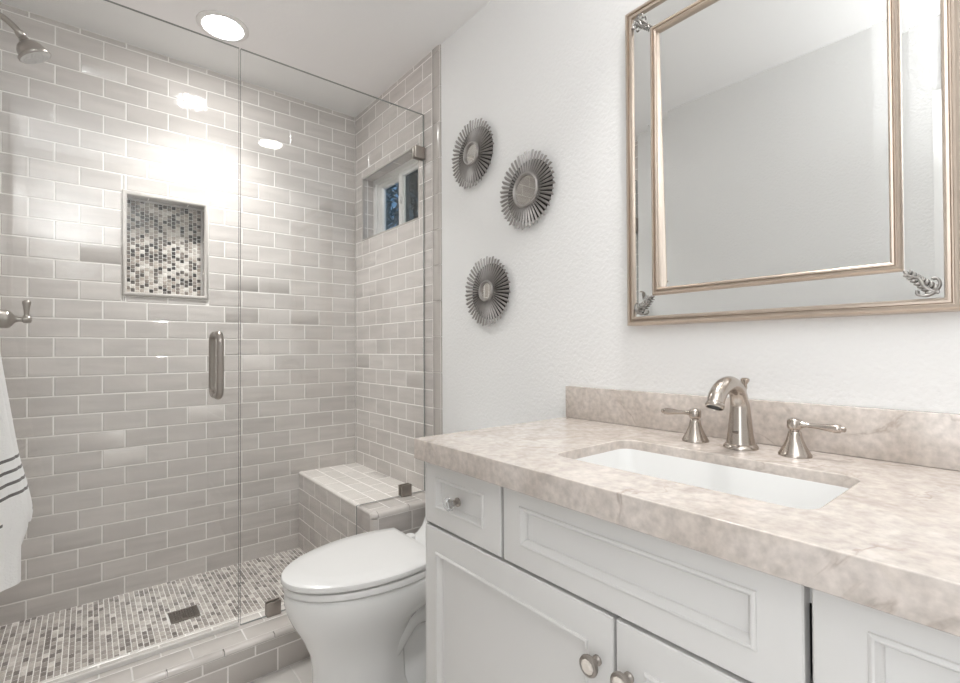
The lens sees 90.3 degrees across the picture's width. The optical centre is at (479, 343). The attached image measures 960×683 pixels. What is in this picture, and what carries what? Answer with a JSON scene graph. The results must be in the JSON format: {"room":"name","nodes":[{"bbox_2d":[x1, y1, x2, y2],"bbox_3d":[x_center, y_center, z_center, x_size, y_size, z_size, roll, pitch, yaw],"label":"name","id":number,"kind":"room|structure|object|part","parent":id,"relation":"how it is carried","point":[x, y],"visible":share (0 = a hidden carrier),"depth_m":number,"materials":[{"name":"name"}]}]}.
{"room":"bathroom","nodes":[
{"label":"bathroom","id":0,"kind":"room"},
{"bbox_2d":[0,548,304,682],"bbox_3d":[-1.091,1.106,2.011,1.520,0.055,0.665,0,-1,-39],"label":"floor","id":1,"kind":"structure","parent":0,"point":[47,646],"depth_m":1.86,"materials":[{"name":"tile"}]},
{"bbox_2d":[168,605,200,624],"bbox_3d":[-1.180,1.081,1.908,0.098,0.008,0.098,0,-1,-39],"label":"floor drain","id":2,"kind":"object","parent":1,"relation":"on","point":[190,612],"visible":1,"depth_m":1.90,"materials":[{"name":"silver metal"}]},
{"bbox_2d":[299,463,424,553],"bbox_3d":[-0.569,0.878,2.317,0.326,0.402,0.859,0,-1,-39],"label":"shower bench","id":3,"kind":"object","parent":1,"relation":"on","point":[329,497],"visible":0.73,"depth_m":2.22,"materials":[{"name":"tile"}]},
{"bbox_2d":[0,2,355,625],"bbox_3d":[-1.337,-0.041,2.341,1.790,2.557,0.148,0,-1,-39],"label":"wall","id":4,"kind":"structure","parent":0,"point":[120,161],"depth_m":2.17,"materials":[{"name":"tile"}]},
{"bbox_3d":[-1.431,-0.442,2.187,0.333,0.463,0.020,0,-1,-39],"label":"trim","id":5,"kind":"part","parent":4,"relation":"part of","materials":[{"name":"tile"}]},
{"bbox_2d":[0,0,490,116],"bbox_3d":[-0.299,-1.387,1.083,1.790,0.100,3.440,0,-1,-39],"label":"ceiling","id":6,"kind":"structure","parent":0,"point":[365,46],"depth_m":2.04,"materials":[{"name":"white paint"}]},
{"bbox_2d":[196,10,248,41],"bbox_3d":[-1.072,-1.318,1.994,0.196,0.014,0.196,0,-1,-39],"label":"recessed light","id":7,"kind":"object","parent":6,"relation":"in","point":[218,26],"visible":1,"depth_m":1.98,"materials":[{"name":"white paint"}]},
{"bbox_2d":[249,658,311,682],"bbox_3d":[-0.287,1.169,1.056,1.790,0.100,3.440,0,-1,-39],"label":"floor","id":8,"kind":"structure","parent":0,"point":[299,672],"depth_m":1.62,"materials":[{"name":"beige tile"}]},
{"bbox_2d":[37,602,309,682],"bbox_3d":[-0.817,1.062,1.678,1.520,0.132,0.198,0,-1,-39],"label":"shower curb","id":9,"kind":"object","parent":8,"relation":"on","point":[249,652],"visible":0.41,"depth_m":1.57,"materials":[{"name":"tile"}]},
{"bbox_2d":[55,0,238,682],"bbox_3d":[-1.144,-0.033,1.467,0.738,2.055,0.154,0,-1,-39],"label":"shower door","id":10,"kind":"structure","parent":9,"relation":"on","point":[216,339],"depth_m":1.60,"materials":[{"name":"clear glass"}]},
{"bbox_3d":[-1.136,-0.038,1.473,0.719,2.044,0.010,0,-1,-39],"label":"glass pane","id":11,"kind":"part","parent":10,"relation":"part of","materials":[{"name":"grey"}]},
{"bbox_3d":[-0.914,0.073,1.654,0.022,0.234,0.154,0,-1,-39],"label":"pull handle","id":12,"kind":"part","parent":10,"relation":"part of","materials":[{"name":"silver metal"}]},
{"bbox_2d":[240,48,424,625],"bbox_3d":[-0.556,-0.030,1.950,0.774,2.056,0.032,0,-1,-39],"label":"screen","id":13,"kind":"object","parent":9,"relation":"on","point":[272,606],"visible":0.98,"depth_m":1.86,"materials":[{"name":"clear glass"}]},
{"bbox_2d":[281,516,425,682],"bbox_3d":[-0.273,0.745,1.602,0.754,0.761,0.392,0,-1,-39],"label":"toilet","id":14,"kind":"object","parent":8,"relation":"on","point":[356,603],"visible":0.64,"depth_m":1.41,"materials":[{"name":"white ceramic"}]},
{"bbox_3d":[-0.393,0.682,1.504,0.444,0.027,0.362,0,-1,-39],"label":"lid","id":15,"kind":"part","parent":14,"relation":"part of","materials":[{"name":"white plastic"}]},
{"bbox_3d":[-0.376,0.700,1.518,0.476,0.040,0.358,0,-1,-39],"label":"seat","id":16,"kind":"part","parent":14,"relation":"part of","materials":[{"name":"white plastic"}]},
{"bbox_3d":[-0.298,0.923,1.578,0.667,0.404,0.344,0,-1,-39],"label":"bowl","id":17,"kind":"part","parent":14,"relation":"part of","materials":[{"name":"white ceramic"}]},
{"bbox_3d":[-0.089,0.606,1.754,0.278,0.400,0.372,0,-1,-39],"label":"tank","id":18,"kind":"part","parent":14,"relation":"part of","materials":[{"name":"white ceramic"}]},
{"bbox_2d":[425,462,959,682],"bbox_3d":[0.420,0.696,0.920,0.586,0.837,1.126,0,-1,-39],"label":"vanity cabinet","id":19,"kind":"object","parent":8,"relation":"on","point":[521,588],"visible":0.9,"depth_m":0.77,"materials":[{"name":"white paint"}]},
{"bbox_3d":[-0.057,0.360,1.083,0.018,0.021,0.021,0,-1,-39],"label":"knob","id":20,"kind":"part","parent":19,"relation":"part of","materials":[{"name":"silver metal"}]},
{"bbox_3d":[-0.040,0.362,1.090,0.026,0.154,0.277,0,-1,-39],"label":"drawer","id":21,"kind":"part","parent":19,"relation":"part of","materials":[{"name":"white paint"}]},
{"bbox_3d":[0.048,0.721,0.982,0.026,0.553,0.546,0,-1,-39],"label":"door","id":22,"kind":"part","parent":19,"relation":"part of","materials":[{"name":"white paint"}]},
{"bbox_3d":[0.183,0.522,0.781,0.028,0.035,0.035,0,-1,-39],"label":"knob","id":23,"kind":"part","parent":19,"relation":"part of","materials":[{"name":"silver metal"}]},
{"bbox_3d":[0.221,0.519,0.735,0.028,0.035,0.035,0,-1,-39],"label":"knob","id":24,"kind":"part","parent":19,"relation":"part of","materials":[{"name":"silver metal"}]},
{"bbox_3d":[0.404,0.714,0.548,0.026,0.553,0.564,0,-1,-39],"label":"door","id":25,"kind":"part","parent":19,"relation":"part of","materials":[{"name":"white paint"}]},
{"bbox_2d":[414,417,959,636],"bbox_3d":[0.426,0.252,0.920,0.581,0.050,1.145,0,-1,-39],"label":"countertop","id":26,"kind":"structure","parent":19,"relation":"on","point":[889,543],"depth_m":0.68,"materials":[{"name":"beige stone"}]},
{"bbox_2d":[661,376,846,458],"bbox_3d":[0.530,0.147,1.012,0.174,0.159,0.376,0,-1,-39],"label":"faucet","id":27,"kind":"object","parent":26,"relation":"on","point":[740,435],"visible":1,"depth_m":1.02,"materials":[{"name":"silver metal"}]},
{"bbox_3d":[0.477,0.166,1.161,0.018,0.017,0.078,0,-1,-39],"label":"lever","id":28,"kind":"part","parent":27,"relation":"part of","materials":[{"name":"silver metal"}]},
{"bbox_3d":[0.507,0.190,1.125,0.059,0.076,0.059,0,-1,-39],"label":"valve handle","id":29,"kind":"part","parent":27,"relation":"part of","materials":[{"name":"silver metal"}]},
{"bbox_3d":[0.529,0.147,1.013,0.173,0.159,0.069,0,-1,-39],"label":"spout","id":30,"kind":"part","parent":27,"relation":"part of","materials":[{"name":"silver metal"}]},
{"bbox_3d":[0.590,0.151,1.062,0.019,0.152,0.019,0,-1,-39],"label":"lift rod","id":31,"kind":"part","parent":27,"relation":"part of","materials":[{"name":"silver metal"}]},
{"bbox_3d":[0.637,0.187,0.967,0.059,0.076,0.059,0,-1,-39],"label":"valve handle","id":32,"kind":"part","parent":27,"relation":"part of","materials":[{"name":"silver metal"}]},
{"bbox_3d":[0.666,0.162,0.931,0.018,0.017,0.078,0,-1,-39],"label":"lever","id":33,"kind":"part","parent":27,"relation":"part of","materials":[{"name":"silver metal"}]},
{"bbox_3d":[0.488,0.352,0.448,0.026,0.154,0.296,0,-1,-39],"label":"drawer","id":34,"kind":"part","parent":19,"relation":"part of","materials":[{"name":"white paint"}]},
{"bbox_2d":[355,0,959,489],"bbox_3d":[0.385,-0.057,1.535,0.152,2.557,3.300,0,-1,-39],"label":"wall","id":35,"kind":"structure","parent":0,"point":[547,77],"depth_m":1.67,"materials":[{"name":"white paint"}]},
{"bbox_3d":[-0.472,-0.761,2.473,0.014,0.358,0.603,0,-1,-39],"label":"opening trim","id":36,"kind":"part","parent":35,"relation":"part of","materials":[{"name":"tile"}]},
{"bbox_2d":[373,159,417,234],"bbox_3d":[-0.404,-0.761,2.530,0.056,0.358,0.603,0,-1,-39],"label":"window","id":37,"kind":"structure","parent":35,"relation":"in","point":[406,174],"depth_m":2.52,"materials":[{"name":"white plastic"}]},
{"bbox_3d":[-0.474,-0.753,2.627,0.026,0.326,0.284,0,-1,-39],"label":"sash","id":38,"kind":"part","parent":37,"relation":"part of","materials":[{"name":"white plastic"}]},
{"bbox_3d":[-0.333,-0.756,2.433,0.022,0.326,0.284,0,-1,-39],"label":"sash","id":39,"kind":"part","parent":37,"relation":"part of","materials":[{"name":"white plastic"}]},
{"bbox_3d":[-0.188,-0.123,2.123,0.011,2.407,0.066,0,-1,-43],"label":"bullnose trim","id":40,"kind":"part","parent":35,"relation":"part of","materials":[{"name":"tile"}]},
{"bbox_2d":[452,118,493,188],"bbox_3d":[-0.030,-0.761,1.915,0.028,0.274,0.272,0,-1,-39],"label":"sunburst mirror","id":41,"kind":"object","parent":35,"relation":"attached to","point":[476,151],"visible":1,"depth_m":1.90,"materials":[{"name":"grey metal"}]},
{"bbox_2d":[466,144,475,162],"bbox_3d":[-0.031,-0.761,1.915,0.008,0.078,0.078,0,-1,-39],"label":"mirror glass","id":42,"kind":"object","parent":41,"relation":"attached to","point":[470,148],"depth_m":1.91,"materials":[{"name":"white"}]},
{"bbox_2d":[465,256,510,325],"bbox_3d":[0.028,-0.203,1.842,0.028,0.272,0.271,0,-1,-39],"label":"sunburst mirror","id":43,"kind":"object","parent":35,"relation":"attached to","point":[491,291],"visible":1,"depth_m":1.83,"materials":[{"name":"grey metal"}]},
{"bbox_2d":[481,283,489,298],"bbox_3d":[0.027,-0.203,1.841,0.008,0.066,0.066,0,-1,-39],"label":"mirror glass","id":44,"kind":"object","parent":43,"relation":"attached to","point":[485,287],"depth_m":1.84,"materials":[{"name":"white"}]},
{"bbox_2d":[500,149,554,229],"bbox_3d":[0.164,-0.539,1.678,0.028,0.275,0.275,0,-1,-39],"label":"sunburst mirror","id":45,"kind":"object","parent":35,"relation":"attached to","point":[530,191],"visible":1,"depth_m":1.66,"materials":[{"name":"grey metal"}]},
{"bbox_2d":[515,175,534,204],"bbox_3d":[0.163,-0.539,1.678,0.008,0.106,0.106,0,-1,-39],"label":"mirror glass","id":46,"kind":"object","parent":45,"relation":"attached to","point":[524,184],"depth_m":1.68,"materials":[{"name":"white"}]},
{"bbox_2d":[566,386,959,470],"bbox_3d":[0.643,0.178,1.097,0.022,0.098,1.140,0,-1,-39],"label":"backsplash","id":47,"kind":"structure","parent":35,"relation":"attached to","point":[922,438],"depth_m":1.01,"materials":[{"name":"beige stone"}]},
{"bbox_2d":[625,0,959,325],"bbox_3d":[0.632,-0.495,1.097,0.042,0.880,0.668,0,-1,-39],"label":"vanity mirror","id":48,"kind":"object","parent":35,"relation":"attached to","point":[786,159],"visible":1,"depth_m":1.04,"materials":[{"name":"beige mirror"}]},
{"bbox_3d":[0.630,-0.495,1.095,0.026,0.724,0.512,0,-1,-39],"label":"frame","id":49,"kind":"part","parent":48,"relation":"part of","materials":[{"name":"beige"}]},
{"bbox_3d":[-0.938,-0.062,0.539,0.120,2.557,3.440,0,-1,-39],"label":"wall","id":50,"kind":"structure","parent":0,"visible":0},
{"bbox_2d":[0,300,31,327],"bbox_3d":[-1.594,-0.087,1.572,0.177,0.170,0.170,0,-1,-39],"label":"shower valve","id":51,"kind":"object","parent":50,"relation":"attached to","point":[7,318],"visible":1,"depth_m":1.59,"materials":[{"name":"grey metal"}]},
{"bbox_3d":[-1.537,-0.118,1.620,0.023,0.062,0.023,0,-1,-39],"label":"lever","id":52,"kind":"part","parent":51,"relation":"part of","materials":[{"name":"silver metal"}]},
{"bbox_2d":[0,12,50,63],"bbox_3d":[-1.582,-1.047,1.598,0.222,0.173,0.095,0,-1,-39],"label":"showerhead","id":53,"kind":"object","parent":50,"relation":"attached to","point":[28,51],"visible":1,"depth_m":1.61,"materials":[{"name":"grey metal"}]},
{"bbox_3d":[-1.609,-1.089,1.575,0.152,0.091,0.060,0,-1,-39],"label":"arm","id":54,"kind":"part","parent":53,"relation":"part of","materials":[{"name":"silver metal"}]},
{"bbox_3d":[-1.272,-0.319,1.109,0.086,0.056,0.048,0,-1,-39],"label":"towel hook","id":55,"kind":"object","parent":50,"relation":"attached to","visible":0},
{"bbox_2d":[0,354,32,591],"bbox_3d":[-1.213,0.152,1.145,0.209,0.955,0.207,0,-1,-39],"label":"hand towel","id":56,"kind":"object","parent":55,"relation":"hanging from","point":[16,507],"visible":1,"depth_m":1.15,"materials":[{"name":"white fabric"}]},
{"label":"outside","id":57,"kind":"structure","parent":0,"visible":0},
{"bbox_3d":[0.255,1.212,4.839,3.850,0.150,6.000,0,-1,-39],"label":"ground","id":58,"kind":"structure","parent":57,"visible":0},
{"bbox_2d":[386,183,398,229],"bbox_3d":[-0.759,-0.442,4.743,0.912,3.169,3.374,0,-1,-12],"label":"tree","id":59,"kind":"object","parent":58,"relation":"on","point":[389,202],"visible":0.03,"depth_m":4.31,"materials":[{"name":"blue plant"}]}
]}

